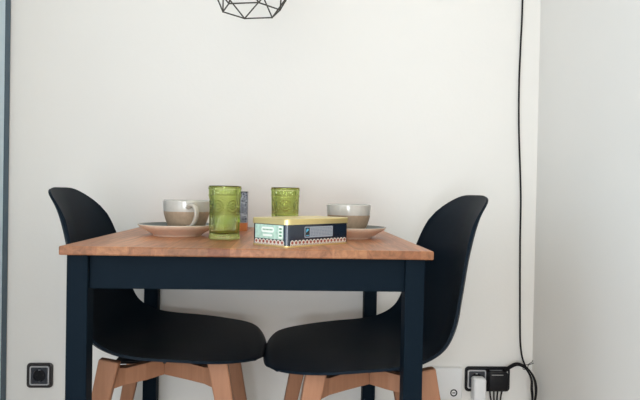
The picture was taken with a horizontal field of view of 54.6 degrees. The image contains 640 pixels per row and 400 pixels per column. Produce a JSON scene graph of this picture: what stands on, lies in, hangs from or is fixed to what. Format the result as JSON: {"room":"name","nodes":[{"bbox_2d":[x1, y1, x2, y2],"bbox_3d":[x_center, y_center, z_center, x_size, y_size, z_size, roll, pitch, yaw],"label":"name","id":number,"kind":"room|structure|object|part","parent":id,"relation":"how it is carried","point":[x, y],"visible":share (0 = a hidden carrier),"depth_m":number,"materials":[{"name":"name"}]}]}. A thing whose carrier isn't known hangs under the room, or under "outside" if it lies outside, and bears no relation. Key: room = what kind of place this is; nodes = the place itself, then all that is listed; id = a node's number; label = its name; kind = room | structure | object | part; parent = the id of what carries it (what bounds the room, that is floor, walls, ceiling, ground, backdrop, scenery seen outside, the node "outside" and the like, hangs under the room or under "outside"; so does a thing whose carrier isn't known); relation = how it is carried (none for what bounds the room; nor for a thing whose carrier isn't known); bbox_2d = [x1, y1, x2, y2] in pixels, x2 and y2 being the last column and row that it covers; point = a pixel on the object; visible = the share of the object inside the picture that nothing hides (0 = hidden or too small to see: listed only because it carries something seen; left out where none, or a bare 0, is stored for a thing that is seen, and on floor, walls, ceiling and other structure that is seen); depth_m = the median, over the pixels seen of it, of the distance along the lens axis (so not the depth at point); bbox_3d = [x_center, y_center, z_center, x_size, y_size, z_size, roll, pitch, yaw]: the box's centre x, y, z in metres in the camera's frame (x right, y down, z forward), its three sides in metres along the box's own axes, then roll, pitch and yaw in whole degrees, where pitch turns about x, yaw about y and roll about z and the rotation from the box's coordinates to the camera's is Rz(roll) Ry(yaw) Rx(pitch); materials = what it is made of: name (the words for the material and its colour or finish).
{"room":"dining room","nodes":[
{"label":"dining room","id":0,"kind":"room"},
{"bbox_2d":[6,0,540,399],"bbox_3d":[-0.129,-0.434,2.036,1.920,2.500,0.120,1,1,-3],"label":"wall","id":1,"kind":"structure","parent":0,"point":[403,109],"depth_m":1.98,"materials":[{"name":"white paint"}]},
{"bbox_2d":[27,363,52,387],"bbox_3d":[-0.879,0.550,1.947,0.080,0.078,0.011,1,1,-3],"label":"wall socket","id":2,"kind":"object","parent":1,"relation":"attached to","point":[39,375],"visible":1,"depth_m":1.94,"materials":[{"name":"grey plastic"}]},
{"bbox_2d":[434,367,461,398],"bbox_3d":[0.400,0.591,2.005,0.116,0.101,0.022,1,1,-3],"label":"junction box","id":3,"kind":"object","parent":1,"relation":"attached to","point":[449,379],"visible":0.77,"depth_m":2.00,"materials":[{"name":"white plastic"}]},
{"bbox_2d":[464,366,509,391],"bbox_3d":[0.544,0.582,2.018,0.148,0.081,0.011,1,1,-3],"label":"wall socket","id":4,"kind":"object","parent":1,"relation":"attached to","point":[470,371],"visible":0.42,"depth_m":2.01,"materials":[{"name":"black plastic"}]},
{"bbox_2d":[471,376,485,399],"bbox_3d":[0.509,0.607,1.995,0.041,0.076,0.046,1,1,-3],"label":"power adapter","id":5,"kind":"object","parent":4,"relation":"attached to","point":[478,383],"visible":1,"depth_m":1.97,"materials":[{"name":"white plastic"}]},
{"bbox_2d":[487,371,507,390],"bbox_3d":[0.572,0.583,1.999,0.060,0.058,0.031,1,1,-3],"label":"plug","id":6,"kind":"object","parent":4,"relation":"attached to","point":[496,380],"visible":1,"depth_m":1.99,"materials":[{"name":"black plastic"}]},
{"bbox_2d":[489,362,536,399],"bbox_3d":[0.620,0.619,1.995,0.148,0.194,0.028,1,1,16],"label":"cable","id":7,"kind":"object","parent":6,"relation":"hanging from","point":[515,362],"visible":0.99,"depth_m":2.00,"materials":[{"name":"black rubber"}]},
{"bbox_2d":[493,363,535,399],"bbox_3d":[0.624,0.624,1.989,0.132,0.204,0.019,1,1,20],"label":"cable","id":8,"kind":"object","parent":6,"relation":"hanging from","point":[514,363],"visible":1,"depth_m":1.98,"materials":[{"name":"black plastic"}]},
{"bbox_2d":[496,372,533,399],"bbox_3d":[0.626,0.632,1.992,0.114,0.208,0.023,1,1,20],"label":"cable","id":9,"kind":"object","parent":6,"relation":"hanging from","point":[529,372],"visible":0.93,"depth_m":1.97,"materials":[{"name":"black plastic"}]},
{"bbox_2d":[518,0,525,364],"bbox_3d":[0.670,-0.560,1.999,0.049,2.195,0.021,2,1,40],"label":"hanging cable","id":10,"kind":"object","parent":1,"relation":"attached to","point":[522,0],"visible":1,"depth_m":2.01,"materials":[{"name":"black rubber"}]},
{"bbox_2d":[532,0,639,399],"bbox_3d":[0.871,-0.389,0.046,0.120,2.500,3.955,1,1,-3],"label":"wall","id":11,"kind":"structure","parent":0,"point":[586,312],"depth_m":1.68,"materials":[{"name":"white paint"}]},
{"bbox_3d":[-0.003,-1.706,-0.015,1.920,0.100,4.195,1,1,-3],"label":"ceiling","id":12,"kind":"structure","parent":0,"visible":0},
{"bbox_2d":[217,0,286,18],"bbox_3d":[-0.165,-1.081,1.582,0.205,1.196,0.225,1,1,10],"label":"pendant lamp","id":13,"kind":"object","parent":12,"relation":"hanging from","point":[223,9],"visible":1,"depth_m":1.62,"materials":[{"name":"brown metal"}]},
{"bbox_3d":[-0.053,0.894,0.018,1.920,0.100,4.195,1,1,-3],"label":"floor","id":14,"kind":"structure","parent":0,"visible":0},
{"bbox_2d":[48,187,266,399],"bbox_3d":[-0.408,0.395,1.615,0.540,0.847,0.518,1,1,-5],"label":"dining chair","id":15,"kind":"object","parent":14,"relation":"on","point":[209,350],"visible":0.79,"depth_m":1.62,"materials":[{"name":"black plastic"}]},
{"bbox_3d":[-0.522,0.590,1.404,0.130,0.460,0.038,1,1,-20],"label":"leg","id":16,"kind":"part","parent":15,"relation":"part of","materials":[{"name":"brown wood"}]},
{"bbox_3d":[-0.560,0.584,1.807,0.130,0.460,0.038,1,1,9],"label":"leg","id":17,"kind":"part","parent":15,"relation":"part of","materials":[{"name":"brown wood"}]},
{"bbox_3d":[-0.403,0.391,1.616,0.205,0.008,0.230,1,1,-5],"label":"mounting plate","id":18,"kind":"part","parent":15,"relation":"part of","materials":[{"name":"black plastic"}]},
{"bbox_3d":[-0.202,0.595,1.434,0.130,0.460,0.038,1,1,9],"label":"leg","id":19,"kind":"part","parent":15,"relation":"part of","materials":[{"name":"brown wood"}]},
{"bbox_3d":[-0.240,0.590,1.837,0.130,0.460,0.038,1,1,-20],"label":"leg","id":20,"kind":"part","parent":15,"relation":"part of","materials":[{"name":"brown wood"}]},
{"bbox_2d":[59,227,433,399],"bbox_3d":[-0.166,0.456,1.602,0.740,0.730,0.742,1,1,-3],"label":"dining table","id":21,"kind":"object","parent":14,"relation":"on","point":[135,258],"visible":0.71,"depth_m":1.26,"materials":[{"name":"brown wood"}]},
{"bbox_3d":[-0.489,0.463,1.253,0.042,0.712,0.040,1,1,-3],"label":"leg","id":22,"kind":"part","parent":21,"relation":"part of","materials":[{"name":"black paint"}]},
{"bbox_3d":[-0.521,0.454,1.917,0.042,0.712,0.040,1,1,-3],"label":"leg","id":23,"kind":"part","parent":21,"relation":"part of","materials":[{"name":"black paint"}]},
{"bbox_2d":[137,222,208,236],"bbox_3d":[-0.356,0.074,1.552,0.194,0.029,0.194,1,1,-3],"label":"plate","id":24,"kind":"object","parent":21,"relation":"on","point":[162,229],"visible":0.87,"depth_m":1.49,"materials":[{"name":"beige ceramic"}]},
{"bbox_2d":[163,200,209,225],"bbox_3d":[-0.329,0.041,1.552,0.128,0.081,0.117,1,1,24],"label":"cup","id":25,"kind":"object","parent":24,"relation":"on","point":[176,212],"visible":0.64,"depth_m":1.50,"materials":[{"name":"grey ceramic"}]},
{"bbox_3d":[-0.308,0.040,1.493,0.020,0.064,0.043,0,1,-42],"label":"handle","id":26,"kind":"part","parent":25,"relation":"part of","materials":[{"name":"beige ceramic"}]},
{"bbox_2d":[208,185,241,239],"bbox_3d":[-0.224,0.029,1.458,0.078,0.125,0.078,1,1,7],"label":"drinking glass","id":27,"kind":"object","parent":21,"relation":"on","point":[224,205],"visible":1,"depth_m":1.43,"materials":[{"name":"green glass"}]},
{"bbox_2d":[239,191,247,230],"bbox_3d":[-0.234,0.031,1.796,0.048,0.112,0.048,1,1,-3],"label":"carton","id":28,"kind":"object","parent":21,"relation":"on","point":[244,195],"visible":0.45,"depth_m":1.77,"materials":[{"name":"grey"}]},
{"bbox_2d":[271,187,299,216],"bbox_3d":[-0.093,0.029,1.654,0.078,0.125,0.078,1,1,-36],"label":"drinking glass","id":29,"kind":"object","parent":21,"relation":"on","point":[285,200],"visible":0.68,"depth_m":1.62,"materials":[{"name":"green glass"}]},
{"bbox_2d":[253,216,347,247],"bbox_3d":[-0.041,0.067,1.369,0.112,0.058,0.201,2,1,42],"label":"tin","id":30,"kind":"object","parent":21,"relation":"on","point":[277,231],"visible":1,"depth_m":1.31,"materials":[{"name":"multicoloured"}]},
{"bbox_3d":[-0.107,0.066,1.296,0.085,0.029,0.001,2,1,42],"label":"picture panel","id":31,"kind":"part","parent":30,"relation":"part of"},
{"bbox_3d":[-0.040,0.044,1.369,0.112,0.012,0.201,2,1,42],"label":"lid","id":32,"kind":"part","parent":30,"relation":"part of","materials":[{"name":"gold metal"}]},
{"bbox_2d":[310,227,331,235],"bbox_3d":[0.003,0.068,1.337,0.001,0.017,0.069,2,1,42],"label":"print","id":33,"kind":"object","parent":30,"relation":"on","point":[321,227],"depth_m":1.34},
{"bbox_2d":[347,225,385,238],"bbox_3d":[0.071,0.082,1.583,0.194,0.029,0.194,1,1,-3],"label":"plate","id":34,"kind":"object","parent":21,"relation":"on","point":[370,230],"visible":0.53,"depth_m":1.52,"materials":[{"name":"beige ceramic"}]},
{"bbox_2d":[327,204,370,228],"bbox_3d":[0.069,0.050,1.583,0.122,0.078,0.113,2,1,30],"label":"cup","id":35,"kind":"object","parent":34,"relation":"on","point":[358,215],"visible":0.59,"depth_m":1.53,"materials":[{"name":"grey ceramic"}]},
{"bbox_3d":[0.153,0.467,1.951,0.040,0.712,0.040,1,1,-3],"label":"leg","id":36,"kind":"part","parent":21,"relation":"part of","materials":[{"name":"black paint"}]},
{"bbox_3d":[0.186,0.476,1.286,0.040,0.712,0.040,1,1,-3],"label":"leg","id":37,"kind":"part","parent":21,"relation":"part of","materials":[{"name":"black paint"}]},
{"bbox_2d":[263,195,487,399],"bbox_3d":[0.127,0.406,1.573,0.540,0.847,0.518,1,1,-5],"label":"dining chair","id":38,"kind":"object","parent":14,"relation":"on","point":[335,356],"visible":0.89,"depth_m":1.58,"materials":[{"name":"black plastic"}]},
{"bbox_3d":[-0.085,0.593,1.761,0.130,0.460,0.038,1,1,10],"label":"leg","id":39,"kind":"part","parent":38,"relation":"part of","materials":[{"name":"brown wood"}]},
{"bbox_3d":[-0.051,0.599,1.357,0.130,0.460,0.038,1,1,-20],"label":"leg","id":40,"kind":"part","parent":38,"relation":"part of","materials":[{"name":"brown wood"}]},
{"bbox_3d":[0.236,0.599,1.788,0.130,0.460,0.038,1,1,-20],"label":"leg","id":41,"kind":"part","parent":38,"relation":"part of","materials":[{"name":"brown wood"}]},
{"bbox_3d":[0.270,0.605,1.385,0.130,0.460,0.038,1,1,10],"label":"leg","id":42,"kind":"part","parent":38,"relation":"part of","materials":[{"name":"brown wood"}]},
{"bbox_3d":[-0.927,-0.423,-0.043,0.120,2.500,3.955,1,1,-3],"label":"wall","id":43,"kind":"structure","parent":0,"visible":0},
{"bbox_2d":[0,0,10,399],"bbox_3d":[-0.932,-0.281,0.608,0.061,2.200,2.652,1,1,-3],"label":"door","id":44,"kind":"structure","parent":43,"relation":"in","point":[5,5],"depth_m":1.91,"materials":[{"name":"blue metal"}]},
{"bbox_3d":[-0.995,-0.298,1.871,0.060,2.100,0.050,1,1,-3],"label":"sash","id":45,"kind":"part","parent":44,"relation":"part of","materials":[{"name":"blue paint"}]},
{"bbox_3d":[0.666,0.528,1.988,0.031,0.032,0.026,1,1,-3],"label":"tie","id":46,"kind":"object","parent":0,"visible":0},
{"bbox_2d":[500,364,532,399],"bbox_3d":[0.629,0.636,1.988,0.103,0.218,0.021,1,1,28],"label":"cable","id":47,"kind":"object","parent":46,"relation":"hanging from","point":[516,364],"visible":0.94,"depth_m":1.97,"materials":[{"name":"black plastic"}]}
]}

